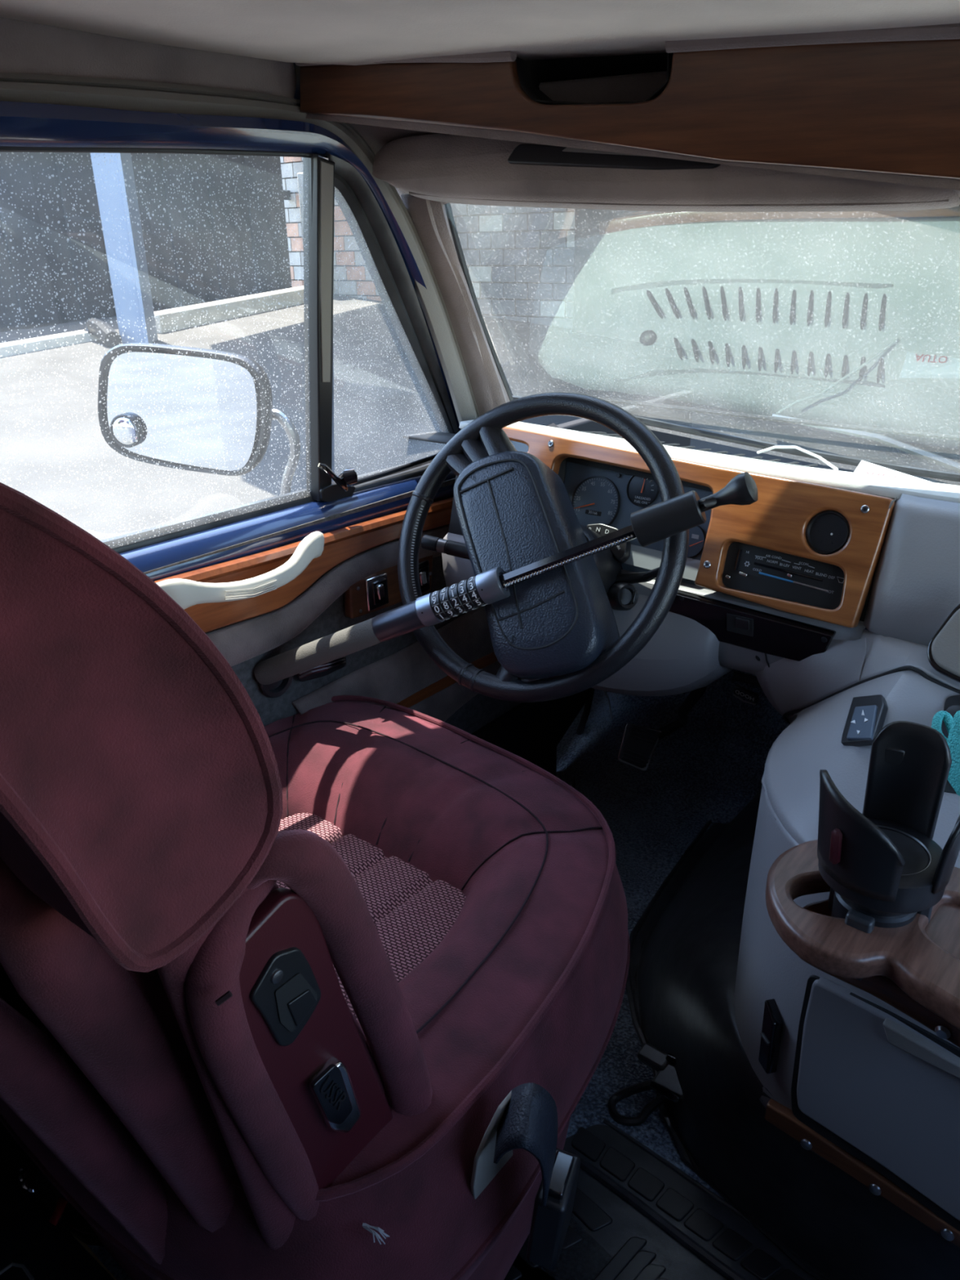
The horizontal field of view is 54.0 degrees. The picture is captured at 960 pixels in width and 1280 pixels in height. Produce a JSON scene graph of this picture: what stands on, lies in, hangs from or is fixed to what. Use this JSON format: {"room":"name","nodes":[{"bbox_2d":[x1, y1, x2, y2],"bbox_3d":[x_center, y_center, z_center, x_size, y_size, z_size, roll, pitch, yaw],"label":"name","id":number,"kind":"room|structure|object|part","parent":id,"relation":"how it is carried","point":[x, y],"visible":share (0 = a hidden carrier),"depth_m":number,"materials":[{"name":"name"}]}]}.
{"room":"van interior","nodes":[
{"label":"van interior","id":0,"kind":"room"},
{"bbox_2d":[0,17,693,745],"bbox_3d":[-0.956,0.216,0.614,0.109,1.460,4.790,17,29,36],"label":"wall","id":1,"kind":"structure","parent":0,"point":[25,47],"depth_m":1.02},
{"bbox_2d":[34,626,867,1279],"bbox_3d":[-0.378,0.840,0.254,1.720,0.531,4.560,16,29,35],"label":"floor","id":2,"kind":"structure","parent":0,"point":[712,766],"depth_m":1.98,"materials":[{"name":"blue carpet"}]},
{"bbox_2d":[0,1160,114,1279],"bbox_3d":[-0.606,0.721,1.067,0.577,0.023,0.235,16,29,35],"label":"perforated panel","id":3,"kind":"object","parent":2,"relation":"on","point":[32,1247],"visible":0.96,"depth_m":1.09,"materials":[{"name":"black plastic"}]},
{"bbox_2d":[48,1195,67,1226],"bbox_3d":[-0.500,0.677,1.117,0.013,0.012,0.030,4,23,11],"label":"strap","id":4,"kind":"object","parent":3,"relation":"on","point":[61,1204],"visible":1,"depth_m":1.11,"materials":[{"name":"red fabric"}]},
{"bbox_2d":[63,1224,116,1279],"bbox_3d":[-0.442,0.728,1.097,0.178,0.008,0.010,15,28,33],"label":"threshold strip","id":5,"kind":"object","parent":2,"relation":"on","point":[85,1246],"visible":0.31,"depth_m":1.10,"materials":[{"name":"black metal"}]},
{"bbox_2d":[0,482,630,1279],"bbox_3d":[-0.211,0.212,1.004,0.726,1.026,0.840,16,29,35],"label":"seat","id":6,"kind":"object","parent":2,"relation":"on","point":[272,995],"depth_m":0.67,"materials":[{"name":"red"}]},
{"bbox_2d":[17,1162,38,1195],"bbox_3d":[-0.532,0.634,1.107,0.018,0.013,0.046,-19,29,-35],"label":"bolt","id":7,"kind":"object","parent":6,"relation":"attached to","point":[26,1178],"visible":1,"depth_m":1.10,"materials":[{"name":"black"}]},
{"bbox_3d":[-0.349,0.268,0.843,0.572,0.502,0.269,16,29,35],"label":"backrest","id":8,"kind":"part","parent":6,"relation":"part of","materials":[{"name":"red fabric"}]},
{"bbox_3d":[-0.128,0.235,0.621,0.006,0.077,0.054,16,29,35],"label":"recess plate","id":9,"kind":"part","parent":6,"relation":"part of","materials":[{"name":"black plastic"}]},
{"bbox_3d":[-0.116,0.300,0.675,0.014,0.310,0.130,16,29,35],"label":"panel","id":10,"kind":"part","parent":6,"relation":"part of","materials":[{"name":"red plastic"}]},
{"bbox_3d":[-0.106,0.334,0.685,0.012,0.072,0.040,16,29,35],"label":"buckle frame","id":11,"kind":"part","parent":6,"relation":"part of","materials":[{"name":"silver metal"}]},
{"bbox_3d":[-0.002,0.449,0.790,0.042,0.174,0.086,16,29,35],"label":"seat hinge cover","id":12,"kind":"part","parent":6,"relation":"part of","materials":[{"name":"grey plastic"}]},
{"bbox_2d":[493,1082,581,1271],"bbox_3d":[0.048,0.435,0.772,0.068,0.171,0.067,2,23,7],"label":"seat belt buckle","id":13,"kind":"object","parent":6,"relation":"attached to","point":[529,1121],"visible":0.99,"depth_m":0.76,"materials":[{"name":"black plastic"}]},
{"bbox_2d":[572,687,594,789],"bbox_3d":[0.228,0.202,2.090,0.047,0.218,0.182,2,23,6],"label":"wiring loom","id":14,"kind":"object","parent":2,"relation":"on","point":[590,692],"visible":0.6,"depth_m":2.08,"materials":[{"name":"black plastic"}]},
{"bbox_2d":[603,690,612,719],"bbox_3d":[0.265,0.203,2.086,0.011,0.217,0.218,9,25,23],"label":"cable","id":15,"kind":"object","parent":2,"relation":"on","point":[605,692],"visible":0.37,"depth_m":2.14,"materials":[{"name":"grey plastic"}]},
{"bbox_2d":[504,1119,817,1279],"bbox_3d":[0.088,0.749,1.070,0.667,0.017,0.474,-1,23,1],"label":"floor mat","id":16,"kind":"object","parent":2,"relation":"on","point":[677,1196],"visible":0.7,"depth_m":1.15,"materials":[{"name":"black rubber"}]},
{"bbox_2d":[626,665,959,1279],"bbox_3d":[0.599,0.265,1.322,0.747,0.689,1.717,-3,23,-4],"label":"engine cover","id":17,"kind":"object","parent":2,"relation":"on","point":[712,984],"visible":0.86,"depth_m":1.02,"materials":[{"name":"grey plastic"}]},
{"bbox_2d":[607,1042,683,1126],"bbox_3d":[0.238,0.608,1.278,0.118,0.101,0.089,16,29,35],"label":"seat belt buckle","id":18,"kind":"object","parent":17,"relation":"attached to","point":[665,1082],"visible":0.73,"depth_m":1.28,"materials":[{"name":"black metal"}]},
{"bbox_3d":[0.263,0.590,1.262,0.055,0.014,0.045,5,39,49],"label":"plate","id":19,"kind":"part","parent":18,"relation":"part of","materials":[{"name":"silver metal"}]},
{"bbox_2d":[402,419,959,718],"bbox_3d":[0.562,-0.056,1.228,1.551,0.368,0.520,16,29,35],"label":"dashboard","id":20,"kind":"object","parent":17,"relation":"attached to","point":[784,588],"visible":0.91,"depth_m":1.17,"materials":[{"name":"grey plastic"}]},
{"bbox_2d":[510,440,528,452],"bbox_3d":[0.049,-0.292,1.406,0.079,0.025,0.004,16,11,35],"label":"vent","id":21,"kind":"object","parent":20,"relation":"attached to","point":[520,446],"depth_m":1.39,"materials":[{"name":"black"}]},
{"bbox_2d":[420,523,659,610],"bbox_3d":[0.149,-0.082,1.383,0.381,0.224,0.285,16,29,35],"label":"column","id":22,"kind":"structure","parent":20,"relation":"attached to","point":[622,595],"depth_m":1.29,"materials":[{"name":"black plastic"}]},
{"bbox_2d":[397,391,688,702],"bbox_3d":[0.069,-0.125,1.234,0.412,0.364,0.224,16,29,35],"label":"steering wheel","id":23,"kind":"object","parent":22,"relation":"attached to","point":[556,635],"visible":0.95,"depth_m":1.20,"materials":[{"name":"black leather"}]},
{"bbox_2d":[253,471,758,684],"bbox_3d":[-0.002,-0.065,1.206,0.664,0.334,0.047,5,24,15],"label":"lock","id":24,"kind":"object","parent":23,"relation":"on","point":[656,522],"visible":1,"depth_m":1.19,"materials":[{"name":"black metal"}]},
{"bbox_3d":[0.284,-0.169,1.074,0.066,0.050,0.037,16,29,35],"label":"knob","id":25,"kind":"part","parent":24,"relation":"part of","materials":[{"name":"black plastic"}]},
{"bbox_3d":[0.220,-0.090,1.256,0.036,0.073,0.144,-13,26,-26],"label":"gear lever","id":26,"kind":"part","parent":22,"relation":"part of","materials":[{"name":"black plastic"}]},
{"bbox_3d":[0.233,-0.055,1.367,0.655,0.119,0.120,16,29,35],"label":"panel","id":27,"kind":"part","parent":20,"relation":"part of","materials":[{"name":"grey plastic"}]},
{"bbox_2d":[617,685,707,770],"bbox_3d":[0.342,0.118,1.736,0.146,0.335,0.203,-3,23,-3],"label":"brake pedal","id":28,"kind":"object","parent":20,"relation":"attached to","point":[638,744],"visible":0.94,"depth_m":1.83,"materials":[{"name":"grey rubber"}]},
{"bbox_3d":[0.311,0.210,1.841,0.074,0.084,0.004,14,-3,-6],"label":"pedal trim","id":29,"kind":"part","parent":28,"relation":"part of","materials":[{"name":"black rubber"}]},
{"bbox_3d":[0.394,0.093,1.730,0.070,0.287,0.197,-6,24,-12],"label":"pedal arm","id":30,"kind":"part","parent":28,"relation":"part of","materials":[{"name":"black plastic"}]},
{"bbox_2d":[544,426,817,466],"bbox_3d":[0.309,-0.278,1.411,0.420,0.064,0.140,16,29,35],"label":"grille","id":31,"kind":"object","parent":20,"relation":"attached to","point":[603,434],"depth_m":1.33,"materials":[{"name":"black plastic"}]},
{"bbox_3d":[0.319,-0.081,1.204,0.006,0.004,0.011,30,18,33],"label":"lever knob","id":32,"kind":"part","parent":20,"relation":"part of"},
{"bbox_2d":[726,613,753,636],"bbox_3d":[0.331,-0.019,1.199,0.036,0.026,0.002,16,40,35],"label":"socket","id":33,"kind":"object","parent":20,"relation":"attached to","point":[731,619],"depth_m":1.20,"materials":[{"name":"black plastic"}]},
{"bbox_3d":[0.335,-0.083,1.192,0.011,0.004,0.011,30,18,33],"label":"lever knob","id":34,"kind":"part","parent":20,"relation":"part of","materials":[{"name":"silver metal"}]},
{"bbox_2d":[732,671,761,705],"bbox_3d":[0.450,0.083,1.540,0.026,0.055,0.085,-17,28,-33],"label":"pedal","id":35,"kind":"object","parent":20,"relation":"attached to","point":[739,691],"visible":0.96,"depth_m":1.55,"materials":[{"name":"black plastic"}]},
{"bbox_3d":[0.441,0.089,1.562,0.044,0.018,0.008,27,41,37],"label":"handle","id":36,"kind":"part","parent":35,"relation":"part of","materials":[{"name":"black plastic"}]},
{"bbox_3d":[0.374,-0.081,1.175,0.182,0.072,0.008,16,11,35],"label":"heater panel","id":37,"kind":"part","parent":20,"relation":"part of","materials":[{"name":"black plastic"}]},
{"bbox_3d":[0.382,-0.079,1.157,0.006,0.004,0.011,30,18,32],"label":"lever knob","id":38,"kind":"part","parent":20,"relation":"part of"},
{"bbox_2d":[756,445,838,470],"bbox_3d":[0.466,-0.266,1.377,0.017,0.027,0.206,-7,24,-13],"label":"cable","id":39,"kind":"object","parent":20,"relation":"on","point":[819,457],"visible":0.96,"depth_m":1.38,"materials":[{"name":"white plastic"}]},
{"bbox_2d":[805,510,849,554],"bbox_3d":[0.418,-0.127,1.129,0.060,0.057,0.029,16,29,35],"label":"round vent","id":40,"kind":"object","parent":20,"relation":"attached to","point":[827,531],"depth_m":1.13,"materials":[{"name":"black plastic"}]},
{"bbox_2d":[853,460,932,482],"bbox_3d":[0.562,-0.219,1.262,0.118,0.022,0.045,16,29,35],"label":"paper sheet","id":41,"kind":"object","parent":20,"relation":"on","point":[864,467],"visible":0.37,"depth_m":1.28,"materials":[{"name":"white paper"}]},
{"bbox_2d":[865,471,896,477],"bbox_3d":[0.538,-0.221,1.271,0.044,0.001,0.011,17,52,35],"label":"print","id":42,"kind":"object","parent":41,"relation":"on","point":[867,472],"depth_m":1.27},
{"bbox_3d":[0.536,0.003,0.963,0.130,0.117,0.012,16,-3,35],"label":"ashtray door","id":43,"kind":"part","parent":20,"relation":"part of","materials":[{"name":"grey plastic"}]},
{"bbox_2d":[758,999,782,1073],"bbox_3d":[0.306,0.418,0.993,0.012,0.083,0.022,-6,23,-11],"label":"switch","id":44,"kind":"object","parent":17,"relation":"attached to","point":[771,1051],"depth_m":0.99,"materials":[{"name":"black plastic"}]},
{"bbox_2d":[764,1098,959,1248],"bbox_3d":[0.402,0.545,0.929,0.255,0.067,0.015,16,29,35],"label":"wooden trim","id":45,"kind":"structure","parent":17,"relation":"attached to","point":[777,1114],"depth_m":0.94,"materials":[{"name":"brown wood"}]},
{"bbox_2d":[765,839,959,1047],"bbox_3d":[0.383,0.268,0.801,0.290,0.064,0.275,16,29,35],"label":"tray","id":46,"kind":"object","parent":17,"relation":"attached to","point":[913,968],"visible":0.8,"depth_m":0.78,"materials":[{"name":"brown wood"}]},
{"bbox_2d":[817,720,959,980],"bbox_3d":[0.341,0.191,0.800,0.116,0.220,0.115,16,29,35],"label":"cup holder","id":47,"kind":"object","parent":46,"relation":"in","point":[882,866],"visible":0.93,"depth_m":0.79,"materials":[{"name":"black plastic"}]},
{"bbox_2d":[840,694,888,746],"bbox_3d":[0.406,0.085,0.993,0.039,0.044,0.103,11,26,26],"label":"switch","id":48,"kind":"object","parent":17,"relation":"attached to","point":[863,717],"depth_m":0.98,"materials":[{"name":"black plastic"}]},
{"bbox_3d":[0.413,0.444,0.883,0.232,0.191,0.014,16,25,35],"label":"drawer","id":49,"kind":"part","parent":17,"relation":"part of","materials":[{"name":"grey plastic"}]},
{"bbox_3d":[0.419,0.377,0.839,0.119,0.026,0.012,16,25,35],"label":"drawer handle","id":50,"kind":"part","parent":17,"relation":"part of","materials":[{"name":"grey plastic"}]},
{"bbox_2d":[931,710,959,795],"bbox_3d":[0.466,0.106,0.926,0.036,0.086,0.078,-7,24,-13],"label":"strap","id":51,"kind":"object","parent":17,"relation":"in","point":[953,725],"visible":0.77,"depth_m":0.91,"materials":[{"name":"teal fabric"}]},
{"bbox_2d":[946,705,959,718],"bbox_3d":[0.486,0.078,0.959,0.025,0.016,0.024,16,29,35],"label":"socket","id":52,"kind":"object","parent":17,"relation":"attached to","point":[952,709],"depth_m":0.96,"materials":[{"name":"black plastic"}]},
{"bbox_2d":[0,0,959,65],"bbox_3d":[-0.623,0.015,-0.511,1.596,0.062,3.683,16,29,35],"label":"ceiling","id":53,"kind":"structure","parent":0,"point":[328,32],"depth_m":0.87,"materials":[{"name":"white fabric"}]},
{"bbox_2d":[294,22,959,190],"bbox_3d":[0.427,-0.507,0.958,1.388,0.278,0.158,9,25,23],"label":"console","id":54,"kind":"object","parent":53,"relation":"attached to","point":[878,104],"visible":0.78,"depth_m":0.96,"materials":[{"name":"brown wood"}]},
{"bbox_2d":[0,293,959,540],"bbox_3d":[-2.140,-0.079,1.828,55.002,2.330,60.000,16,29,35],"label":"ground","id":55,"kind":"structure","parent":0,"point":[55,451],"depth_m":8.98,"materials":[{"name":"concrete"}]},
{"bbox_2d":[0,329,99,357],"bbox_3d":[-4.888,-3.228,10.376,0.220,0.170,2.106,7,26,19],"label":"kerb","id":56,"kind":"object","parent":55,"relation":"on","point":[42,343],"visible":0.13,"depth_m":10.37,"materials":[{"name":"concrete"}]},
{"bbox_2d":[84,317,121,346],"bbox_3d":[-4.348,-3.536,10.852,0.226,0.316,0.671,-21,30,-38],"label":"pipe","id":57,"kind":"object","parent":55,"relation":"on","point":[100,329],"visible":0.97,"depth_m":10.70,"materials":[{"name":"grey metal"}]},
{"bbox_2d":[89,152,158,342],"bbox_3d":[-4.059,-5.341,10.342,0.340,4.200,0.381,-2,23,-1],"label":"steel column","id":58,"kind":"structure","parent":55,"relation":"on","point":[113,173],"depth_m":10.60,"materials":[{"name":"blue metal"}]},
{"bbox_2d":[0,151,293,332],"bbox_3d":[-5.670,-4.964,11.141,0.170,2.768,13.052,8,25,21],"label":"garage door","id":59,"kind":"structure","parent":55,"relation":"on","point":[214,226],"depth_m":13.29,"materials":[{"name":"grey metal"}]},
{"bbox_3d":[-5.720,-5.400,11.005,0.060,0.150,13.000,8,25,21],"label":"rail","id":60,"kind":"part","parent":59,"relation":"part of","materials":[{"name":"white metal"}]},
{"bbox_2d":[154,285,303,333],"bbox_3d":[-3.428,-4.837,13.715,0.300,0.280,4.580,6,26,16],"label":"kerb","id":61,"kind":"object","parent":55,"relation":"on","point":[189,316],"visible":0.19,"depth_m":13.02,"materials":[{"name":"concrete"}]},
{"bbox_2d":[297,172,303,247],"bbox_3d":[-2.784,-6.582,16.074,0.320,2.500,0.320,16,29,35],"label":"pier","id":62,"kind":"object","parent":55,"relation":"on","point":[300,175],"visible":0.09,"depth_m":15.67,"materials":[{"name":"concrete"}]},
{"bbox_2d":[280,156,574,328],"bbox_3d":[-1.402,-6.607,15.427,16.000,4.600,0.328,16,29,35],"label":"wall","id":63,"kind":"structure","parent":55,"relation":"on","point":[519,260],"depth_m":14.14,"materials":[{"name":"grey brick"}]},
{"bbox_2d":[573,197,959,389],"bbox_3d":[9.022,-3.844,7.637,19.000,5.500,1.000,16,29,35],"label":"building","id":64,"kind":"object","parent":55,"relation":"on","point":[876,293],"visible":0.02,"depth_m":11.40,"materials":[{"name":"white paint"}]},
{"bbox_3d":[-1.573,0.634,0.043,0.100,1.750,2.850,16,29,35],"label":"wall","id":65,"kind":"structure","parent":0,"visible":0},
{"bbox_2d":[0,72,510,429],"bbox_3d":[-0.235,-0.431,1.209,0.062,0.473,0.910,16,29,35],"label":"door frame","id":66,"kind":"structure","parent":65,"relation":"attached to","point":[108,93],"depth_m":1.33,"materials":[{"name":"grey plastic"}]},
{"bbox_2d":[0,100,557,1173],"bbox_3d":[-0.276,-0.023,1.360,0.146,1.290,1.416,16,29,35],"label":"door","id":67,"kind":"structure","parent":65,"relation":"in","point":[264,579],"depth_m":1.33,"materials":[{"name":"blue paint"}]},
{"bbox_3d":[-0.270,-0.414,1.212,0.092,0.456,0.904,14,28,32],"label":"frame","id":68,"kind":"part","parent":67,"relation":"part of","materials":[{"name":"blue paint"}]},
{"bbox_3d":[-0.298,-0.086,1.217,0.039,0.055,0.279,17,29,36],"label":"grab handle","id":69,"kind":"part","parent":67,"relation":"part of","materials":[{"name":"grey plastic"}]},
{"bbox_3d":[-0.345,-0.128,1.272,0.043,0.056,1.070,16,29,35],"label":"sill","id":70,"kind":"part","parent":67,"relation":"part of","materials":[{"name":"blue paint"}]},
{"bbox_3d":[-0.223,-0.120,1.393,0.022,0.086,0.814,16,29,35],"label":"wood panel","id":71,"kind":"part","parent":67,"relation":"part of","materials":[{"name":"red wood"}]},
{"bbox_3d":[-0.223,-0.412,1.303,0.030,0.461,0.030,24,33,32],"label":"divider post","id":72,"kind":"part","parent":67,"relation":"part of","materials":[{"name":"black plastic"}]},
{"bbox_3d":[-0.233,0.038,1.408,0.017,0.023,0.094,16,29,35],"label":"opener lever","id":73,"kind":"part","parent":67,"relation":"part of","materials":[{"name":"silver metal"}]},
{"bbox_3d":[-0.233,0.042,1.409,0.017,0.022,0.094,16,29,35],"label":"opener lever","id":74,"kind":"part","parent":67,"relation":"part of","materials":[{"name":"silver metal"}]},
{"bbox_3d":[-0.211,-0.236,1.367,0.015,0.052,0.059,12,26,28],"label":"latch lever","id":75,"kind":"part","parent":67,"relation":"part of","materials":[{"name":"black metal"}]},
{"bbox_3d":[-0.316,0.186,1.420,0.020,0.700,1.320,16,29,35],"label":"panel","id":76,"kind":"part","parent":67,"relation":"part of","materials":[{"name":"grey fabric"}]},
{"bbox_3d":[-0.233,0.033,1.407,0.017,0.024,0.094,16,29,35],"label":"opener lever","id":77,"kind":"part","parent":67,"relation":"part of","materials":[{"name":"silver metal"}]},
{"bbox_2d":[364,572,388,611],"bbox_3d":[-0.160,-0.075,1.465,0.006,0.052,0.046,16,29,35],"label":"rocker switch","id":78,"kind":"object","parent":67,"relation":"attached to","point":[376,584],"depth_m":1.46,"materials":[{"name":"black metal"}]},
{"bbox_3d":[-0.142,-0.094,1.500,0.016,0.084,0.194,16,29,35],"label":"switch panel","id":79,"kind":"part","parent":67,"relation":"part of","materials":[{"name":"brown wood"}]},
{"bbox_2d":[418,559,430,592],"bbox_3d":[-0.099,-0.101,1.537,0.006,0.052,0.046,16,29,35],"label":"rocker switch","id":80,"kind":"object","parent":67,"relation":"attached to","point":[424,564],"depth_m":1.54,"materials":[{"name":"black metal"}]},
{"bbox_3d":[0.495,-0.585,0.868,1.660,0.220,0.020,16,29,35],"label":"wall","id":81,"kind":"structure","parent":0,"visible":0},
{"bbox_2d":[349,71,666,204],"bbox_3d":[0.456,-0.481,0.838,1.579,0.133,0.203,16,29,35],"label":"trim","id":82,"kind":"structure","parent":81,"relation":"attached to","point":[635,86],"depth_m":1.09,"materials":[{"name":"black plastic"}]},
{"bbox_2d":[372,133,959,212],"bbox_3d":[0.182,-0.549,1.098,0.719,0.106,0.066,12,26,28],"label":"sun visor","id":83,"kind":"object","parent":81,"relation":"attached to","point":[439,167],"visible":0.82,"depth_m":1.09,"materials":[{"name":"grey plastic"}]},
{"bbox_2d":[562,146,650,156],"bbox_3d":[0.146,-0.559,1.078,0.115,0.017,0.002,11,12,27],"label":"vanity mirror","id":84,"kind":"object","parent":83,"relation":"attached to","point":[567,149],"depth_m":1.09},
{"bbox_2d":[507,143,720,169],"bbox_3d":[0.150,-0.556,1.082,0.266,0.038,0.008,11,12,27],"label":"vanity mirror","id":85,"kind":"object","parent":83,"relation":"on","point":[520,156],"depth_m":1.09,"materials":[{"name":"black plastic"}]},
{"bbox_2d":[444,202,959,481],"bbox_3d":[0.614,-0.349,1.121,1.487,0.407,0.348,16,29,35],"label":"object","id":86,"kind":"structure","parent":81,"relation":"attached to","point":[915,471],"depth_m":1.46,"materials":[{"name":"black rubber"}]},
{"bbox_3d":[0.611,-0.348,1.119,1.482,0.435,0.393,16,29,35],"label":"window","id":87,"kind":"structure","parent":81,"relation":"in","visible":0},
{"bbox_2d":[598,396,959,472],"bbox_3d":[0.473,-0.304,1.460,0.650,0.097,0.075,12,26,28],"label":"windscreen wiper","id":88,"kind":"object","parent":87,"relation":"attached to","point":[860,431],"visible":0.96,"depth_m":1.42,"materials":[{"name":"black plastic"}]},
{"bbox_3d":[0.472,-0.343,1.452,0.641,0.020,0.035,15,28,33],"label":"wiper blade","id":89,"kind":"part","parent":88,"relation":"part of","materials":[{"name":"black plastic"}]},
{"bbox_3d":[0.614,-0.283,1.415,0.357,0.087,0.016,12,26,28],"label":"wiper arm","id":90,"kind":"part","parent":88,"relation":"part of","materials":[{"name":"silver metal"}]},
{"label":"outside","id":91,"kind":"structure","parent":0,"visible":0},
{"bbox_2d":[97,342,300,494],"bbox_3d":[-0.478,-0.359,1.612,0.346,0.291,0.074,2,23,8],"label":"mirror","id":92,"kind":"object","parent":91,"point":[175,406],"visible":0.99,"depth_m":1.57,"materials":[{"name":"black plastic"}]},
{"bbox_2d":[110,413,143,447],"bbox_3d":[-0.600,-0.355,1.599,0.056,0.056,0.012,3,23,10],"label":"mirror","id":93,"kind":"object","parent":92,"relation":"attached to","point":[126,429],"depth_m":1.59,"materials":[{"name":"silver glass"}]}
]}

